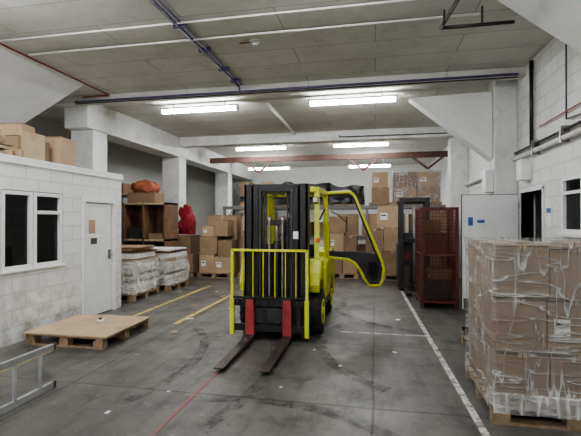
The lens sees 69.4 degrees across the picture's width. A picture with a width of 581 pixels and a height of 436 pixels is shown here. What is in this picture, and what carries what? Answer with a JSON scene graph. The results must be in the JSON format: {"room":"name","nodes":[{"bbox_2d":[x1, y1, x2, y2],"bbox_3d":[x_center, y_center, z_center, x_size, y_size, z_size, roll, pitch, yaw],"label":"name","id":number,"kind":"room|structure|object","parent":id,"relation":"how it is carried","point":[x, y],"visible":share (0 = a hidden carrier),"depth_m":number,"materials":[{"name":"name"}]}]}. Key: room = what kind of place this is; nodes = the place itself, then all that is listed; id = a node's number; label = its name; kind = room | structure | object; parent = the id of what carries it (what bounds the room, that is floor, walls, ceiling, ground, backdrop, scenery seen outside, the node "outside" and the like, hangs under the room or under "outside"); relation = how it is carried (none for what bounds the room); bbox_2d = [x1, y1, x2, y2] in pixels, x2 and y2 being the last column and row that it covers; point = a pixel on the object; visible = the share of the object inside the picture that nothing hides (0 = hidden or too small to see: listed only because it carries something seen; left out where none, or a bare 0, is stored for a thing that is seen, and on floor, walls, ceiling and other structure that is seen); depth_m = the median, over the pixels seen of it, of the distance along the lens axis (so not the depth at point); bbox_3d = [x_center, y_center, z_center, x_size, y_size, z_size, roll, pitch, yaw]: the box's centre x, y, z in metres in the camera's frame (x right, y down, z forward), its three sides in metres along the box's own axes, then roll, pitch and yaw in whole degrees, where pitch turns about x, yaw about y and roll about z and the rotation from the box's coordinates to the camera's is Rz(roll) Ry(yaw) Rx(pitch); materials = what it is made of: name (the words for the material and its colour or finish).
{"room":"distribution center","nodes":[
{"label":"distribution center","id":0,"kind":"room"},
{"bbox_2d":[0,161,120,347],"bbox_3d":[-5.377,0.434,5.142,3.420,2.380,5.950,0,0,11],"label":"wall","id":1,"kind":"structure","parent":0,"point":[33,299],"depth_m":6.31,"materials":[{"name":"white brick"}]},
{"bbox_2d":[0,190,65,274],"bbox_3d":[-3.527,0.177,5.763,0.120,1.060,1.100,0,0,11],"label":"window","id":2,"kind":"structure","parent":1,"relation":"in","point":[28,264],"depth_m":5.68,"materials":[{"name":"white plastic"}]},
{"bbox_2d":[33,192,61,266],"bbox_3d":[-3.491,0.163,6.016,0.090,1.030,0.530,0,0,11],"label":"window","id":3,"kind":"structure","parent":1,"relation":"in","point":[58,209],"depth_m":6.11,"materials":[{"name":"white plastic"}]},
{"bbox_2d":[0,153,122,177],"bbox_3d":[-5.367,-0.781,5.145,3.440,0.050,5.990,0,0,11],"label":"roof","id":4,"kind":"structure","parent":1,"relation":"on","point":[1,154],"depth_m":6.11,"materials":[{"name":"white paint"}]},
{"bbox_2d":[0,140,22,156],"bbox_3d":[-4.029,-0.907,5.364,0.776,0.200,0.777,0,0,11],"label":"timber offcuts","id":5,"kind":"object","parent":4,"relation":"on","point":[5,148],"visible":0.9,"depth_m":5.51,"materials":[{"name":"brown wood"}]},
{"bbox_2d":[0,123,76,166],"bbox_3d":[-4.134,-1.069,6.474,1.136,0.534,1.150,0,0,11],"label":"cardboard boxes","id":6,"kind":"object","parent":4,"relation":"on","point":[55,149],"visible":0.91,"depth_m":6.15,"materials":[{"name":"cardboard"}]},
{"bbox_2d":[0,157,122,179],"bbox_3d":[-3.696,-0.732,4.817,0.045,0.050,5.970,0,0,11],"label":"trim","id":7,"kind":"structure","parent":1,"relation":"attached to","point":[2,159],"depth_m":6.10,"materials":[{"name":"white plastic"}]},
{"bbox_2d":[82,198,115,313],"bbox_3d":[-3.290,0.659,7.121,0.205,1.950,0.860,0,0,11],"label":"door","id":8,"kind":"structure","parent":1,"relation":"in","point":[98,220],"depth_m":7.11,"materials":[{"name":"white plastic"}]},
{"bbox_2d":[24,115,213,235],"bbox_3d":[-6.372,-0.431,9.352,0.200,4.150,24.200,0,0,11],"label":"wall","id":9,"kind":"structure","parent":0,"point":[135,165],"depth_m":14.91,"materials":[{"name":"paint"}]},
{"bbox_2d":[0,0,553,167],"bbox_3d":[-0.177,-2.561,8.210,12.800,0.100,24.400,0,0,11],"label":"ceiling","id":10,"kind":"structure","parent":0,"point":[409,47],"depth_m":6.39,"materials":[{"name":"grey concrete"}]},
{"bbox_2d":[0,42,83,126],"bbox_3d":[-6.216,-1.842,2.746,2.730,1.389,10.900,0,0,11],"label":"soffit","id":11,"kind":"structure","parent":10,"relation":"attached to","point":[28,87],"depth_m":7.27,"materials":[{"name":"white paint"}]},
{"bbox_2d":[0,43,109,97],"bbox_3d":[-4.945,-2.489,3.316,0.596,0.062,10.516,0,0,11],"label":"conduit","id":12,"kind":"object","parent":10,"relation":"attached to","point":[2,44],"visible":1,"depth_m":7.08,"materials":[{"name":"metal"}]},
{"bbox_2d":[64,105,252,180],"bbox_3d":[-3.335,-2.180,14.867,0.570,0.600,12.200,0,0,11],"label":"beam","id":13,"kind":"structure","parent":10,"relation":"attached to","point":[121,129],"depth_m":10.91,"materials":[{"name":"paint"}]},
{"bbox_2d":[160,101,238,114],"bbox_3d":[-1.990,-2.407,9.137,1.780,0.200,0.110,0,0,11],"label":"fluorescent light","id":14,"kind":"object","parent":10,"relation":"hanging from","point":[225,107],"visible":1,"depth_m":9.10,"materials":[{"name":"white plastic"}]},
{"bbox_2d":[0,0,479,136],"bbox_3d":[0.132,-2.409,8.605,7.150,0.222,7.026,0,0,11],"label":"conduit","id":15,"kind":"object","parent":10,"relation":"attached to","point":[269,106],"visible":0.85,"depth_m":5.52,"materials":[{"name":"white metal"}]},
{"bbox_2d":[239,39,259,45],"bbox_3d":[-0.577,-2.492,5.995,0.295,0.060,0.150,0,0,11],"label":"smoke detector","id":16,"kind":"object","parent":10,"relation":"attached to","point":[254,42],"visible":1,"depth_m":5.95,"materials":[{"name":"white plastic"}]},
{"bbox_2d":[235,145,286,150],"bbox_3d":[-0.988,-2.384,14.087,1.780,0.200,0.110,0,0,11],"label":"fluorescent light","id":17,"kind":"object","parent":10,"relation":"hanging from","point":[278,146],"visible":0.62,"depth_m":14.06,"materials":[{"name":"white plastic"}]},
{"bbox_2d":[248,162,290,169],"bbox_3d":[-0.882,-2.228,17.330,1.800,0.480,0.110,0,0,11],"label":"fluorescent light","id":18,"kind":"object","parent":10,"relation":"hanging from","point":[283,166],"visible":0.8,"depth_m":17.26,"materials":[{"name":"white plastic"}]},
{"bbox_2d":[49,67,526,107],"bbox_3d":[-1.199,-2.437,8.080,10.450,0.150,0.220,0,0,11],"label":"cross beam","id":19,"kind":"structure","parent":10,"relation":"attached to","point":[66,101],"depth_m":7.73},
{"bbox_2d":[74,0,517,104],"bbox_3d":[-1.450,-2.438,2.171,8.300,0.200,11.459,0,0,11],"label":"conduit","id":20,"kind":"object","parent":10,"relation":"attached to","point":[203,49],"depth_m":7.34,"materials":[{"name":"metal"}]},
{"bbox_2d":[179,126,453,147],"bbox_3d":[0.714,-2.352,12.314,8.380,0.280,0.400,0,0,11],"label":"cross beam","id":21,"kind":"structure","parent":10,"relation":"attached to","point":[322,136],"depth_m":12.15,"materials":[{"name":"paint"}]},
{"bbox_2d":[308,92,397,106],"bbox_3d":[1.245,-2.410,8.483,1.780,0.200,0.110,0,0,11],"label":"fluorescent light","id":22,"kind":"object","parent":10,"relation":"hanging from","point":[381,98],"visible":1,"depth_m":8.44,"materials":[{"name":"glass"},{"name":"painted metal"},{"name":"plastic"}]},
{"bbox_2d":[333,141,388,147],"bbox_3d":[2.247,-2.387,13.432,1.780,0.200,0.110,0,0,11],"label":"fluorescent light","id":23,"kind":"object","parent":10,"relation":"hanging from","point":[379,143],"visible":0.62,"depth_m":13.38,"materials":[{"name":"white plastic"}]},
{"bbox_2d":[348,159,390,167],"bbox_3d":[3.112,-2.232,16.522,1.650,0.480,0.110,0,0,11],"label":"fluorescent light","id":24,"kind":"object","parent":10,"relation":"hanging from","point":[383,164],"visible":0.66,"depth_m":16.45,"materials":[{"name":"white plastic"}]},
{"bbox_2d":[439,0,514,29],"bbox_3d":[2.035,-2.369,4.124,0.842,0.321,1.875,0,0,11],"label":"cable tray","id":25,"kind":"object","parent":10,"relation":"attached to","point":[445,19],"visible":1,"depth_m":4.98,"materials":[{"name":"paint"}]},
{"bbox_2d":[497,0,580,53],"bbox_3d":[1.939,-2.084,0.189,1.170,0.929,9.120,0,0,11],"label":"soffit","id":26,"kind":"structure","parent":10,"relation":"attached to","point":[561,19],"depth_m":4.43,"materials":[{"name":"white paint"}]},
{"bbox_2d":[0,274,580,435],"bbox_3d":[-0.177,1.687,8.190,12.800,0.103,24.400,0,0,11],"label":"floor","id":27,"kind":"structure","parent":0,"point":[376,390],"depth_m":4.27,"materials":[{"name":"concrete"}]},
{"bbox_2d":[5,246,11,266],"bbox_3d":[-4.258,1.026,5.550,0.650,1.200,2.000,0,0,11],"label":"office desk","id":28,"kind":"object","parent":27,"relation":"on","point":[8,250],"visible":0.07,"depth_m":6.30,"materials":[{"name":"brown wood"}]},
{"bbox_2d":[0,343,55,415],"bbox_3d":[-2.473,1.403,2.999,0.036,0.422,2.110,0,0,11],"label":"ladder","id":29,"kind":"object","parent":27,"relation":"on","point":[15,402],"visible":1,"depth_m":3.68,"materials":[{"name":"silver metal"}]},
{"bbox_2d":[23,314,150,349],"bbox_3d":[-2.742,1.547,5.802,1.182,0.161,1.123,0,0,11],"label":"wooden pallet","id":30,"kind":"object","parent":27,"relation":"on","point":[81,326],"visible":1,"depth_m":5.56,"materials":[{"name":"brown wood"}]},
{"bbox_2d":[71,130,106,171],"bbox_3d":[-4.465,-0.131,9.322,0.550,3.550,0.500,0,0,11],"label":"pillar","id":31,"kind":"structure","parent":27,"relation":"on","point":[91,144],"depth_m":9.10,"materials":[{"name":"paint"}]},
{"bbox_2d":[121,183,133,244],"bbox_3d":[-5.062,0.258,11.915,0.950,2.796,2.350,0,0,11],"label":"shelving","id":32,"kind":"object","parent":27,"relation":"on","point":[125,188],"visible":0.06,"depth_m":12.00,"materials":[{"name":"wood"}]},
{"bbox_2d":[121,249,159,301],"bbox_3d":[-3.475,1.157,8.752,1.134,0.968,1.098,0,0,11],"label":"pallet","id":33,"kind":"object","parent":27,"relation":"on","point":[138,277],"visible":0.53,"depth_m":8.42,"materials":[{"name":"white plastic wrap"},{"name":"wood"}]},
{"bbox_2d":[121,245,154,250],"bbox_3d":[-3.433,0.619,8.726,1.008,0.075,0.952,0,0,11],"label":"cardboard sheets","id":34,"kind":"object","parent":33,"relation":"on","point":[123,247],"visible":0.57,"depth_m":8.55,"materials":[{"name":"brown cardboard"}]},
{"bbox_2d":[122,202,177,246],"bbox_3d":[-3.735,0.628,11.211,1.230,2.050,0.700,0,0,11],"label":"wooden rack","id":35,"kind":"object","parent":27,"relation":"on","point":[156,223],"visible":0.66,"depth_m":11.10,"materials":[{"name":"brown wood"}]},
{"bbox_2d":[127,179,163,202],"bbox_3d":[-3.871,-0.718,11.227,0.800,0.631,0.534,0,0,11],"label":"bundle","id":36,"kind":"object","parent":35,"relation":"on","point":[145,191],"visible":0.99,"depth_m":11.01,"materials":[{"name":"fabric"}]},
{"bbox_2d":[153,247,189,291],"bbox_3d":[-3.087,1.178,9.929,1.096,0.938,1.029,0,0,11],"label":"pallet","id":37,"kind":"object","parent":27,"relation":"on","point":[171,272],"visible":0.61,"depth_m":9.59,"materials":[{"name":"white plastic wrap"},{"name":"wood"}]},
{"bbox_2d":[162,157,185,234],"bbox_3d":[-3.662,-0.113,13.240,0.570,3.550,0.500,0,0,11],"label":"pillar","id":38,"kind":"structure","parent":27,"relation":"on","point":[173,168],"depth_m":13.02,"materials":[{"name":"paint"}]},
{"bbox_2d":[178,234,199,276],"bbox_3d":[-3.032,1.073,12.189,0.780,1.168,0.800,0,0,11],"label":"wooden pallet","id":39,"kind":"object","parent":27,"relation":"on","point":[191,242],"visible":0.41,"depth_m":11.85,"materials":[{"name":"brown wood"}]},
{"bbox_2d":[178,204,195,233],"bbox_3d":[-2.993,0.033,12.183,0.543,0.871,0.478,0,0,11],"label":"jacket","id":40,"kind":"object","parent":39,"relation":"on","point":[187,223],"visible":0.99,"depth_m":12.06,"materials":[{"name":"fabric"}]},
{"bbox_2d":[197,215,240,278],"bbox_3d":[-2.002,0.782,12.033,1.000,1.748,1.000,0,0,11],"label":"wooden pallet","id":41,"kind":"object","parent":27,"relation":"on","point":[221,234],"visible":0.94,"depth_m":11.65,"materials":[{"name":"brown wood"}]},
{"bbox_2d":[215,173,231,214],"bbox_3d":[-2.789,-0.092,17.552,0.570,3.550,0.500,0,0,11],"label":"pillar","id":42,"kind":"structure","parent":27,"relation":"on","point":[223,181],"depth_m":17.32,"materials":[{"name":"paint"}]},
{"bbox_2d":[104,291,400,413],"bbox_3d":[-0.337,1.622,6.163,3.902,0.004,5.784,0,0,11],"label":"litter","id":43,"kind":"object","parent":27,"relation":"on","point":[107,412],"visible":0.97,"depth_m":5.94,"materials":[{"name":"paper"}]},
{"bbox_2d":[237,182,277,247],"bbox_3d":[-1.548,0.015,19.678,1.760,3.356,0.760,0,0,11],"label":"shelving","id":44,"kind":"object","parent":27,"relation":"on","point":[242,184],"visible":0.2,"depth_m":19.52,"materials":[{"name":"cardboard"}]},
{"bbox_2d":[238,215,280,277],"bbox_3d":[-0.806,0.782,11.893,1.100,1.748,1.000,0,0,11],"label":"wooden pallet","id":45,"kind":"object","parent":27,"relation":"on","point":[242,215],"visible":0.08,"depth_m":11.59,"materials":[{"name":"brown wood"}]},
{"bbox_2d":[213,183,384,372],"bbox_3d":[0.320,0.585,6.022,2.098,2.094,3.646,0,0,11],"label":"forklift","id":46,"kind":"object","parent":27,"relation":"on","point":[289,281],"visible":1,"depth_m":5.61,"materials":[{"name":"metal"}]},
{"bbox_2d":[223,205,445,258],"bbox_3d":[1.295,0.640,13.708,7.000,2.050,1.050,0,0,11],"label":"rack","id":47,"kind":"object","parent":27,"relation":"on","point":[371,219],"visible":0.2,"depth_m":13.16,"materials":[{"name":"grey metal"}]},
{"bbox_2d":[252,182,364,205],"bbox_3d":[0.444,-0.786,13.859,3.959,0.797,0.804,0,0,11],"label":"wrapped bundle","id":48,"kind":"object","parent":47,"relation":"on","point":[358,190],"visible":0.37,"depth_m":13.32,"materials":[{"name":"black plastic"}]},
{"bbox_2d":[369,170,441,204],"bbox_3d":[3.567,-0.911,13.220,2.150,1.037,0.879,0,0,11],"label":"cartons","id":49,"kind":"object","parent":47,"relation":"on","point":[406,184],"visible":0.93,"depth_m":12.80,"materials":[{"name":"cardboard"}]},
{"bbox_2d":[329,216,359,278],"bbox_3d":[1.498,0.807,11.936,0.900,1.698,1.000,0,0,11],"label":"wooden pallet","id":50,"kind":"object","parent":27,"relation":"on","point":[338,228],"visible":0.62,"depth_m":11.51,"materials":[{"name":"brown wood"}]},
{"bbox_2d":[365,205,397,280],"bbox_3d":[2.566,0.655,11.619,1.020,1.998,1.000,0,0,11],"label":"wooden pallet","id":51,"kind":"object","parent":27,"relation":"on","point":[386,238],"visible":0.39,"depth_m":11.18,"materials":[{"name":"brown wood"}]},
{"bbox_2d":[396,197,429,294],"bbox_3d":[2.787,0.595,9.483,0.700,2.100,1.500,0,0,11],"label":"pallet stacker","id":52,"kind":"object","parent":27,"relation":"on","point":[406,244],"visible":0.6,"depth_m":9.40,"materials":[{"name":"black metal"}]},
{"bbox_2d":[340,291,489,435],"bbox_3d":[1.406,1.625,6.034,1.360,0.001,7.200,0,0,11],"label":"floor marking","id":53,"kind":"object","parent":27,"relation":"on","point":[474,415],"depth_m":4.31,"materials":[{"name":"white paint"}]},
{"bbox_2d":[415,207,458,309],"bbox_3d":[2.779,0.723,8.030,0.660,1.830,0.950,0,0,11],"label":"cage","id":54,"kind":"object","parent":27,"relation":"on","point":[436,286],"visible":1,"depth_m":7.73,"materials":[{"name":"red metal"}]},
{"bbox_2d":[430,210,454,284],"bbox_3d":[3.864,0.727,10.897,0.750,1.848,0.900,0,0,11],"label":"wooden pallet","id":55,"kind":"object","parent":27,"relation":"on","point":[432,261],"visible":0.08,"depth_m":10.51,"materials":[{"name":"brown wood"}]},
{"bbox_2d":[448,137,467,278],"bbox_3d":[4.615,-0.270,11.591,0.450,3.850,0.450,0,0,11],"label":"pillar","id":56,"kind":"structure","parent":27,"relation":"on","point":[457,150],"depth_m":11.38,"materials":[{"name":"paint"}]},
{"bbox_2d":[461,326,468,343],"bbox_3d":[2.595,1.502,4.926,0.971,0.243,1.000,0,0,11],"label":"wooden pallet","id":57,"kind":"object","parent":27,"relation":"on","point":[463,340],"visible":0.09,"depth_m":5.35,"materials":[{"name":"brown wood"}]},
{"bbox_2d":[488,79,516,193],"bbox_3d":[3.848,-0.439,7.625,0.380,4.150,0.430,0,0,11],"label":"pillar","id":58,"kind":"structure","parent":27,"relation":"on","point":[504,92],"depth_m":7.42,"materials":[{"name":"paint"}]},
{"bbox_2d":[409,91,491,161],"bbox_3d":[2.957,-1.665,7.837,1.440,1.236,0.280,0,0,11],"label":"haunch","id":59,"kind":"object","parent":58,"relation":"attached to","point":[467,116],"visible":1,"depth_m":7.65,"materials":[{"name":"white paint"}]},
{"bbox_2d":[482,161,492,192],"bbox_3d":[3.580,-0.569,7.624,0.135,0.910,0.240,0,0,11],"label":"electrical box","id":60,"kind":"object","parent":58,"relation":"attached to","point":[487,175],"visible":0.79,"depth_m":7.52,"materials":[{"name":"white plastic"}]},
{"bbox_2d":[465,237,580,431],"bbox_3d":[2.274,0.905,3.690,1.274,1.425,1.129,0,0,11],"label":"pallet","id":61,"kind":"object","parent":27,"relation":"on","point":[524,321],"visible":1,"depth_m":3.27,"materials":[{"name":"brown cardboard"}]},
{"bbox_2d":[214,164,429,246],"bbox_3d":[1.267,-0.380,20.253,10.850,4.150,0.200,0,0,11],"label":"wall","id":62,"kind":"structure","parent":0,"point":[341,176],"depth_m":20.00,"materials":[{"name":"paint"}]},
{"bbox_2d":[430,37,580,241],"bbox_3d":[4.086,-0.440,7.337,0.200,4.150,24.000,0,0,11],"label":"wall","id":63,"kind":"structure","parent":0,"point":[555,162],"depth_m":6.00,"materials":[{"name":"white brick"}]},
{"bbox_2d":[210,151,447,172],"bbox_3d":[1.175,-1.898,14.591,8.380,0.587,0.150,0,0,11],"label":"steel beam","id":64,"kind":"structure","parent":63,"relation":"attached to","point":[425,154],"depth_m":14.43,"materials":[{"name":"metal"}]},
{"bbox_2d":[461,194,519,309],"bbox_3d":[3.485,0.600,7.331,0.942,2.030,0.102,0,0,11],"label":"door","id":65,"kind":"structure","parent":63,"relation":"in","point":[482,215],"depth_m":7.35,"materials":[{"name":"paint"}]},
{"bbox_2d":[464,44,580,185],"bbox_3d":[3.518,-1.550,5.417,0.150,1.850,12.000,0,0,11],"label":"pipes","id":66,"kind":"object","parent":63,"relation":"attached to","point":[523,166],"visible":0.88,"depth_m":6.56,"materials":[{"name":"white metal"}]},
{"bbox_2d":[519,185,544,241],"bbox_3d":[3.957,0.572,6.696,0.240,2.120,1.040,0,0,11],"label":"door frame","id":67,"kind":"structure","parent":63,"relation":"attached to","point":[536,188],"depth_m":7.18,"materials":[{"name":"white plastic"}]},
{"bbox_2d":[546,206,551,226],"bbox_3d":[3.712,-0.022,6.034,0.012,0.300,0.200,0,0,11],"label":"notice","id":68,"kind":"object","parent":63,"relation":"attached to","point":[548,208],"visible":1,"depth_m":6.02,"materials":[{"name":"paper"}]},
{"bbox_2d":[557,173,580,237],"bbox_3d":[3.502,-0.151,5.006,0.120,0.770,1.200,0,0,11],"label":"window","id":69,"kind":"structure","parent":63,"relation":"in","point":[565,181],"depth_m":5.51,"materials":[{"name":"white plastic"}]},
{"bbox_2d":[535,192,580,241],"bbox_3d":[4.882,-0.447,5.850,1.950,4.150,5.000,0,0,11],"label":"wall","id":70,"kind":"structure","parent":0,"point":[538,196],"depth_m":8.20,"materials":[{"name":"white paint"}]}
]}

